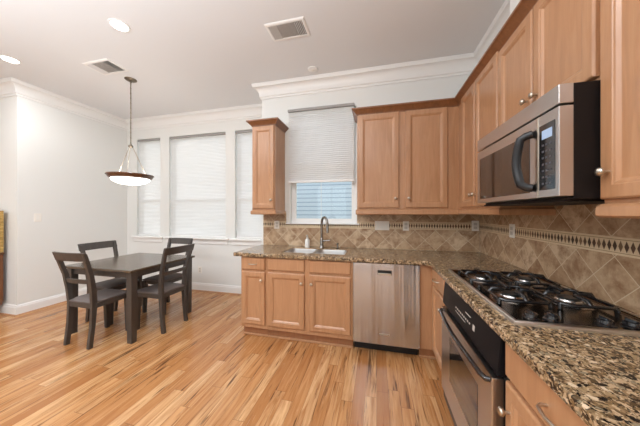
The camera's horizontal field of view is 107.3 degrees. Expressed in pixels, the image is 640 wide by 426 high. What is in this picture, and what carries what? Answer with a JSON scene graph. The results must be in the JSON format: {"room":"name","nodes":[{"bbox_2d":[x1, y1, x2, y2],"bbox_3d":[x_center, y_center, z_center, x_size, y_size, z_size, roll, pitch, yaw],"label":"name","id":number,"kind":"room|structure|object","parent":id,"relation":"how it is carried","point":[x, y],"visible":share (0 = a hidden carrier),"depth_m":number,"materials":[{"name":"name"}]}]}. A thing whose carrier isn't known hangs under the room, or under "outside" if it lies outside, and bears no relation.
{"room":"kitchen","nodes":[
{"label":"kitchen","id":0,"kind":"room"},
{"bbox_2d":[0,96,31,304],"bbox_3d":[-5.363,-0.172,3.481,2.943,3.045,0.140,0,0,14],"label":"wall","id":1,"kind":"structure","parent":0,"point":[15,111],"depth_m":3.12,"materials":[{"name":"paint"}]},
{"bbox_2d":[32,101,126,300],"bbox_3d":[-3.838,-0.172,3.829,0.140,3.045,1.250,0,0,14],"label":"wall","id":2,"kind":"structure","parent":0,"point":[72,154],"depth_m":3.63,"materials":[{"name":"paint"}]},
{"bbox_2d":[34,213,41,221],"bbox_3d":[-3.900,0.075,3.253,0.008,0.115,0.075,0,0,14],"label":"light switch","id":3,"kind":"object","parent":2,"relation":"attached to","point":[37,216],"visible":1,"depth_m":3.25,"materials":[{"name":"white plastic"}]},
{"bbox_2d":[127,117,261,285],"bbox_3d":[-2.125,-0.172,4.132,3.328,3.045,0.140,0,0,14],"label":"wall","id":4,"kind":"structure","parent":0,"point":[218,263],"depth_m":4.06,"materials":[{"name":"paint"}]},
{"bbox_2d":[0,278,240,316],"bbox_3d":[-3.738,1.281,3.717,5.991,0.138,1.420,0,0,14],"label":"baseboard","id":5,"kind":"structure","parent":4,"relation":"attached to","point":[29,306],"depth_m":3.43,"materials":[{"name":"paint"}]},
{"bbox_2d":[131,236,162,241],"bbox_3d":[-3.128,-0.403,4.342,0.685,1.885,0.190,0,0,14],"label":"window sill","id":6,"kind":"structure","parent":4,"relation":"in","point":[136,238],"depth_m":4.26,"materials":[{"name":"paint"}]},
{"bbox_2d":[138,138,159,235],"bbox_3d":[-3.131,-0.454,4.333,0.519,1.772,0.046,0,0,14],"label":"window shade","id":7,"kind":"object","parent":4,"relation":"attached to","point":[149,149],"visible":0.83,"depth_m":4.34,"materials":[{"name":"white fabric"}]},
{"bbox_2d":[163,237,228,244],"bbox_3d":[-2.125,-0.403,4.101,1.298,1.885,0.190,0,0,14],"label":"window sill","id":8,"kind":"structure","parent":4,"relation":"in","point":[222,241],"depth_m":3.98,"materials":[{"name":"paint"}]},
{"bbox_2d":[170,132,225,237],"bbox_3d":[-2.128,-0.454,4.091,1.132,1.772,0.046,0,0,14],"label":"window shade","id":9,"kind":"object","parent":4,"relation":"attached to","point":[198,162],"visible":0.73,"depth_m":4.09,"materials":[{"name":"white fabric"}]},
{"bbox_2d":[229,239,261,245],"bbox_3d":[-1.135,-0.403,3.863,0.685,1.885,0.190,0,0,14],"label":"window sill","id":10,"kind":"structure","parent":4,"relation":"in","point":[249,242],"depth_m":3.80,"materials":[{"name":"paint"}]},
{"bbox_2d":[236,130,261,238],"bbox_3d":[-1.137,-0.454,3.853,0.519,1.772,0.046,0,0,14],"label":"window shade","id":11,"kind":"object","parent":4,"relation":"attached to","point":[249,226],"visible":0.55,"depth_m":3.88,"materials":[{"name":"white fabric"}]},
{"bbox_2d":[0,0,509,130],"bbox_3d":[-2.498,-1.607,3.296,8.601,0.175,1.660,0,0,14],"label":"trim","id":12,"kind":"structure","parent":4,"relation":"attached to","point":[462,64],"depth_m":3.01,"materials":[{"name":"paint"}]},
{"bbox_2d":[0,288,454,425],"bbox_3d":[-3.091,1.400,0.533,8.741,0.100,7.590,0,0,14],"label":"floor","id":13,"kind":"structure","parent":0,"point":[204,370],"depth_m":1.93,"materials":[{"name":"brown wood"}]},
{"bbox_2d":[0,252,4,304],"bbox_3d":[-4.643,0.936,2.997,0.990,0.828,0.395,0,0,14],"label":"base cabinet","id":14,"kind":"object","parent":13,"relation":"on","point":[1,253],"visible":1,"depth_m":3.06,"materials":[{"name":"brown wood"}]},
{"bbox_2d":[0,211,3,252],"bbox_3d":[-4.403,0.251,3.073,0.560,0.540,0.115,0,0,14],"label":"panel","id":15,"kind":"object","parent":14,"relation":"on","point":[1,212],"visible":1,"depth_m":3.05,"materials":[{"name":"yellow wood"}]},
{"bbox_2d":[52,251,126,349],"bbox_3d":[-2.399,0.871,2.503,0.424,0.958,0.497,0,0,14],"label":"dining chair","id":16,"kind":"object","parent":13,"relation":"on","point":[94,299],"visible":0.93,"depth_m":2.39,"materials":[{"name":"grey wood"}]},
{"bbox_2d":[78,240,139,324],"bbox_3d":[-2.700,0.871,3.034,0.497,0.958,0.424,0,0,14],"label":"dining chair","id":17,"kind":"object","parent":13,"relation":"on","point":[115,283],"visible":0.54,"depth_m":2.96,"materials":[{"name":"grey wood"}]},
{"bbox_2d":[65,253,194,343],"bbox_3d":[-2.272,0.970,2.902,0.960,0.760,0.864,0,0,14],"label":"dining table","id":18,"kind":"object","parent":13,"relation":"on","point":[132,267],"visible":0.75,"depth_m":2.61,"materials":[{"name":"brown wood"}]},
{"bbox_2d":[137,243,194,333],"bbox_3d":[-1.843,0.871,2.809,0.497,0.958,0.424,0,0,14],"label":"dining chair","id":19,"kind":"object","parent":13,"relation":"on","point":[162,289],"visible":0.98,"depth_m":2.70,"materials":[{"name":"grey wood"}]},
{"bbox_2d":[142,238,192,313],"bbox_3d":[-2.158,0.871,3.361,0.424,0.958,0.497,0,0,14],"label":"dining chair","id":20,"kind":"object","parent":13,"relation":"on","point":[172,278],"visible":0.56,"depth_m":3.22,"materials":[{"name":"grey wood"}]},
{"bbox_2d":[241,256,268,336],"bbox_3d":[-0.651,0.914,2.805,0.302,0.872,0.664,0,0,14],"label":"base cabinet","id":21,"kind":"object","parent":13,"relation":"on","point":[253,269],"visible":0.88,"depth_m":2.53,"materials":[{"name":"brown wood"}]},
{"bbox_2d":[233,245,639,425],"bbox_3d":[0.074,0.456,1.196,2.615,0.040,3.461,0,0,14],"label":"countertop","id":22,"kind":"structure","parent":21,"relation":"on","point":[597,375],"depth_m":0.76,"materials":[{"name":"stone"}]},
{"bbox_2d":[305,235,309,247],"bbox_3d":[-0.161,0.358,2.914,0.072,0.156,0.060,0,0,-43],"label":"soap bottle","id":23,"kind":"object","parent":22,"relation":"on","point":[307,241],"visible":1,"depth_m":2.90,"materials":[{"name":"grey plastic"}]},
{"bbox_2d":[285,248,346,254],"bbox_3d":[-0.047,0.547,2.657,0.681,0.206,0.321,0,0,14],"label":"double sink","id":24,"kind":"object","parent":22,"relation":"in","point":[295,250],"visible":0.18,"depth_m":2.78,"materials":[{"name":"metal"}]},
{"bbox_2d":[319,216,330,247],"bbox_3d":[0.071,0.241,2.825,0.103,0.390,0.184,0,0,-36],"label":"kitchen faucet","id":25,"kind":"object","parent":22,"relation":"on","point":[323,217],"visible":0.98,"depth_m":2.84,"materials":[{"name":"silver metal"}]},
{"bbox_2d":[448,267,639,336],"bbox_3d":[1.105,0.423,1.267,0.524,0.095,0.864,0,0,14],"label":"gas cooktop","id":26,"kind":"object","parent":22,"relation":"in","point":[523,298],"visible":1,"depth_m":1.06,"materials":[{"name":"metal"}]},
{"bbox_2d":[267,258,353,347],"bbox_3d":[-0.060,0.914,2.665,0.912,0.872,0.660,0,0,14],"label":"base cabinet","id":27,"kind":"object","parent":13,"relation":"on","point":[311,301],"visible":0.95,"depth_m":2.39,"materials":[{"name":"brown wood"}]},
{"bbox_2d":[353,262,419,354],"bbox_3d":[0.680,0.916,2.486,0.602,0.868,0.611,0,0,14],"label":"dishwasher","id":28,"kind":"object","parent":13,"relation":"on","point":[386,297],"visible":0.97,"depth_m":2.19,"materials":[{"name":"silver metal"}]},
{"bbox_2d":[418,265,444,371],"bbox_3d":[1.275,0.914,2.138,0.713,0.872,1.060,0,0,14],"label":"base cabinet","id":29,"kind":"object","parent":13,"relation":"on","point":[432,284],"visible":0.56,"depth_m":2.13,"materials":[{"name":"brown wood"}]},
{"bbox_2d":[439,282,509,425],"bbox_3d":[1.050,0.893,1.225,0.673,0.823,0.784,0,0,14],"label":"oven","id":30,"kind":"object","parent":13,"relation":"on","point":[474,378],"visible":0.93,"depth_m":1.16,"materials":[{"name":"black metal"}]},
{"bbox_2d":[497,342,587,425],"bbox_3d":[0.913,0.914,0.527,0.664,0.872,0.620,0,0,14],"label":"base cabinet","id":31,"kind":"object","parent":13,"relation":"on","point":[530,401],"visible":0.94,"depth_m":0.75,"materials":[{"name":"brown wood"}]},
{"bbox_2d":[0,0,504,118],"bbox_3d":[-3.175,-1.755,0.481,8.881,0.120,7.730,0,0,14],"label":"ceiling","id":32,"kind":"structure","parent":0,"point":[183,56],"depth_m":2.38,"materials":[{"name":"paint"}]},
{"bbox_2d":[0,55,21,63],"bbox_3d":[-3.441,-1.691,2.612,0.164,0.006,0.164,0,0,14],"label":"recessed light","id":33,"kind":"object","parent":32,"relation":"in","point":[9,59],"visible":1,"depth_m":2.61,"materials":[{"name":"paint"}]},
{"bbox_2d":[82,58,128,74],"bbox_3d":[-2.497,-1.689,2.748,0.380,0.012,0.240,0,0,14],"label":"ceiling vent","id":34,"kind":"object","parent":32,"relation":"in","point":[105,66],"visible":1,"depth_m":2.73,"materials":[{"name":"metal"}]},
{"bbox_2d":[107,18,130,32],"bbox_3d":[-1.820,-1.691,2.137,0.164,0.006,0.164,0,0,14],"label":"recessed light","id":35,"kind":"object","parent":32,"relation":"in","point":[119,25],"visible":1,"depth_m":2.13,"materials":[{"name":"paint"}]},
{"bbox_2d":[105,77,153,184],"bbox_3d":[-2.417,-1.021,3.006,0.496,1.348,0.496,0,0,14],"label":"pendant lamp","id":36,"kind":"object","parent":32,"relation":"hanging from","point":[126,178],"visible":1,"depth_m":2.92,"materials":[{"name":"white glass"}]},
{"bbox_2d":[264,16,309,41],"bbox_3d":[-0.298,-1.689,2.187,0.375,0.012,0.220,0,0,14],"label":"ceiling vent","id":37,"kind":"object","parent":32,"relation":"in","point":[295,27],"visible":1,"depth_m":2.17,"materials":[{"name":"metal"}]},
{"bbox_2d":[308,66,317,71],"bbox_3d":[-0.086,-1.686,2.784,0.116,0.018,0.116,0,0,14],"label":"ceiling sensor","id":38,"kind":"object","parent":32,"relation":"attached to","point":[311,68],"visible":1,"depth_m":2.77,"materials":[{"name":"paint"}]},
{"bbox_2d":[319,238,323,247],"bbox_3d":[0.021,0.373,2.865,0.060,0.125,0.060,0,0,14],"label":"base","id":39,"kind":"object","parent":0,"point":[321,239],"depth_m":2.85,"materials":[{"name":"silver metal"}]},
{"bbox_2d":[262,74,479,251],"bbox_3d":[0.500,-0.172,2.946,2.610,3.045,0.140,0,0,14],"label":"wall","id":40,"kind":"structure","parent":0,"point":[447,87],"depth_m":2.89,"materials":[{"name":"paint"}]},
{"bbox_2d":[246,117,288,214],"bbox_3d":[-0.652,-0.540,2.966,0.414,1.136,0.358,0,0,14],"label":"upper cabinet","id":41,"kind":"object","parent":40,"relation":"attached to","point":[268,134],"visible":1,"depth_m":2.84,"materials":[{"name":"brown wood"}]},
{"bbox_2d":[286,121,358,224],"bbox_3d":[0.031,-0.576,3.034,0.950,1.458,0.160,0,0,14],"label":"window","id":42,"kind":"structure","parent":40,"relation":"in","point":[295,220],"depth_m":2.99,"materials":[{"name":"paint"}]},
{"bbox_2d":[288,103,354,182],"bbox_3d":[0.002,-0.849,2.956,0.854,0.947,0.046,0,0,14],"label":"window shade","id":43,"kind":"object","parent":42,"relation":"attached to","point":[321,138],"visible":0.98,"depth_m":2.95,"materials":[{"name":"white fabric"}]},
{"bbox_2d":[263,214,479,251],"bbox_3d":[0.490,0.203,2.870,2.572,0.464,0.012,0,0,14],"label":"tile backsplash","id":44,"kind":"structure","parent":40,"relation":"attached to","point":[426,232],"depth_m":2.79,"materials":[{"name":"tile"}]},
{"bbox_2d":[274,221,278,228],"bbox_3d":[-0.572,0.166,3.116,0.072,0.106,0.008,0,0,14],"label":"outlet","id":45,"kind":"object","parent":44,"relation":"attached to","point":[276,223],"visible":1,"depth_m":3.11,"materials":[{"name":"white plastic"}]},
{"bbox_2d":[375,221,388,229],"bbox_3d":[0.738,0.160,2.800,0.165,0.108,0.008,0,0,14],"label":"light switch","id":46,"kind":"object","parent":44,"relation":"attached to","point":[379,225],"visible":1,"depth_m":2.80,"materials":[{"name":"white plastic"}]},
{"bbox_2d":[403,221,408,230],"bbox_3d":[0.999,0.160,2.738,0.066,0.110,0.008,0,0,14],"label":"outlet","id":47,"kind":"object","parent":44,"relation":"attached to","point":[405,223],"visible":1,"depth_m":2.73,"materials":[{"name":"white plastic"}]},
{"bbox_2d":[472,221,478,230],"bbox_3d":[1.696,0.150,2.570,0.070,0.112,0.008,0,0,14],"label":"outlet","id":48,"kind":"object","parent":44,"relation":"attached to","point":[475,224],"visible":1,"depth_m":2.57,"materials":[{"name":"white plastic"}]},
{"bbox_2d":[352,98,458,214],"bbox_3d":[0.898,-0.548,2.592,1.059,1.152,0.358,0,0,14],"label":"upper cabinet","id":49,"kind":"object","parent":40,"relation":"attached to","point":[408,152],"visible":0.97,"depth_m":2.44,"materials":[{"name":"brown wood"}]},
{"bbox_2d":[510,0,519,14],"bbox_3d":[1.269,-1.383,1.104,0.251,0.625,0.840,0,0,14],"label":"wall","id":50,"kind":"structure","parent":0,"point":[513,3],"depth_m":1.50,"materials":[{"name":"paint"}]},
{"bbox_2d":[454,44,555,214],"bbox_3d":[1.443,-0.552,2.064,0.358,1.144,1.135,0,0,14],"label":"upper cabinet","id":51,"kind":"object","parent":50,"relation":"attached to","point":[477,99],"visible":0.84,"depth_m":1.88,"materials":[{"name":"brown wood"}]},
{"bbox_2d":[491,0,599,126],"bbox_3d":[1.228,-0.804,1.169,0.358,0.640,0.733,0,0,14],"label":"upper cabinet","id":52,"kind":"object","parent":50,"relation":"attached to","point":[543,45],"visible":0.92,"depth_m":1.14,"materials":[{"name":"brown wood"}]},
{"bbox_2d":[478,80,604,205],"bbox_3d":[1.154,-0.260,1.192,0.490,0.440,0.731,0,0,14],"label":"microwave","id":53,"kind":"object","parent":52,"relation":"attached to","point":[547,153],"visible":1,"depth_m":0.94,"materials":[{"name":"metal"}]},
{"bbox_2d":[594,0,639,218],"bbox_3d":[1.031,-0.640,0.351,0.358,1.320,0.990,0,0,14],"label":"upper cabinet","id":54,"kind":"object","parent":50,"relation":"attached to","point":[618,171],"visible":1,"depth_m":0.78,"materials":[{"name":"brown wood"}]},
{"bbox_3d":[1.028,-0.172,-0.735,0.140,3.045,7.052,0,0,14],"label":"wall","id":55,"kind":"structure","parent":0,"visible":0},
{"bbox_2d":[480,204,639,313],"bbox_3d":[1.333,0.180,0.862,0.012,0.510,3.501,0,0,14],"label":"tile backsplash","id":56,"kind":"structure","parent":55,"relation":"attached to","point":[578,249],"depth_m":1.32,"materials":[{"name":"tile"}]},
{"bbox_2d":[509,224,514,237],"bbox_3d":[1.584,0.154,1.945,0.008,0.112,0.076,0,0,14],"label":"outlet","id":57,"kind":"object","parent":56,"relation":"attached to","point":[511,226],"visible":1,"depth_m":1.93,"materials":[{"name":"white plastic"}]},
{"bbox_3d":[-1.710,1.710,1.440,24.000,0.080,26.000,0,0,14],"label":"ground","id":58,"kind":"structure","parent":0,"visible":0},
{"bbox_2d":[297,182,351,218],"bbox_3d":[1.134,-1.250,6.207,5.700,5.800,0.200,0,0,14],"label":"wall","id":59,"kind":"structure","parent":58,"relation":"on","point":[332,200],"depth_m":6.34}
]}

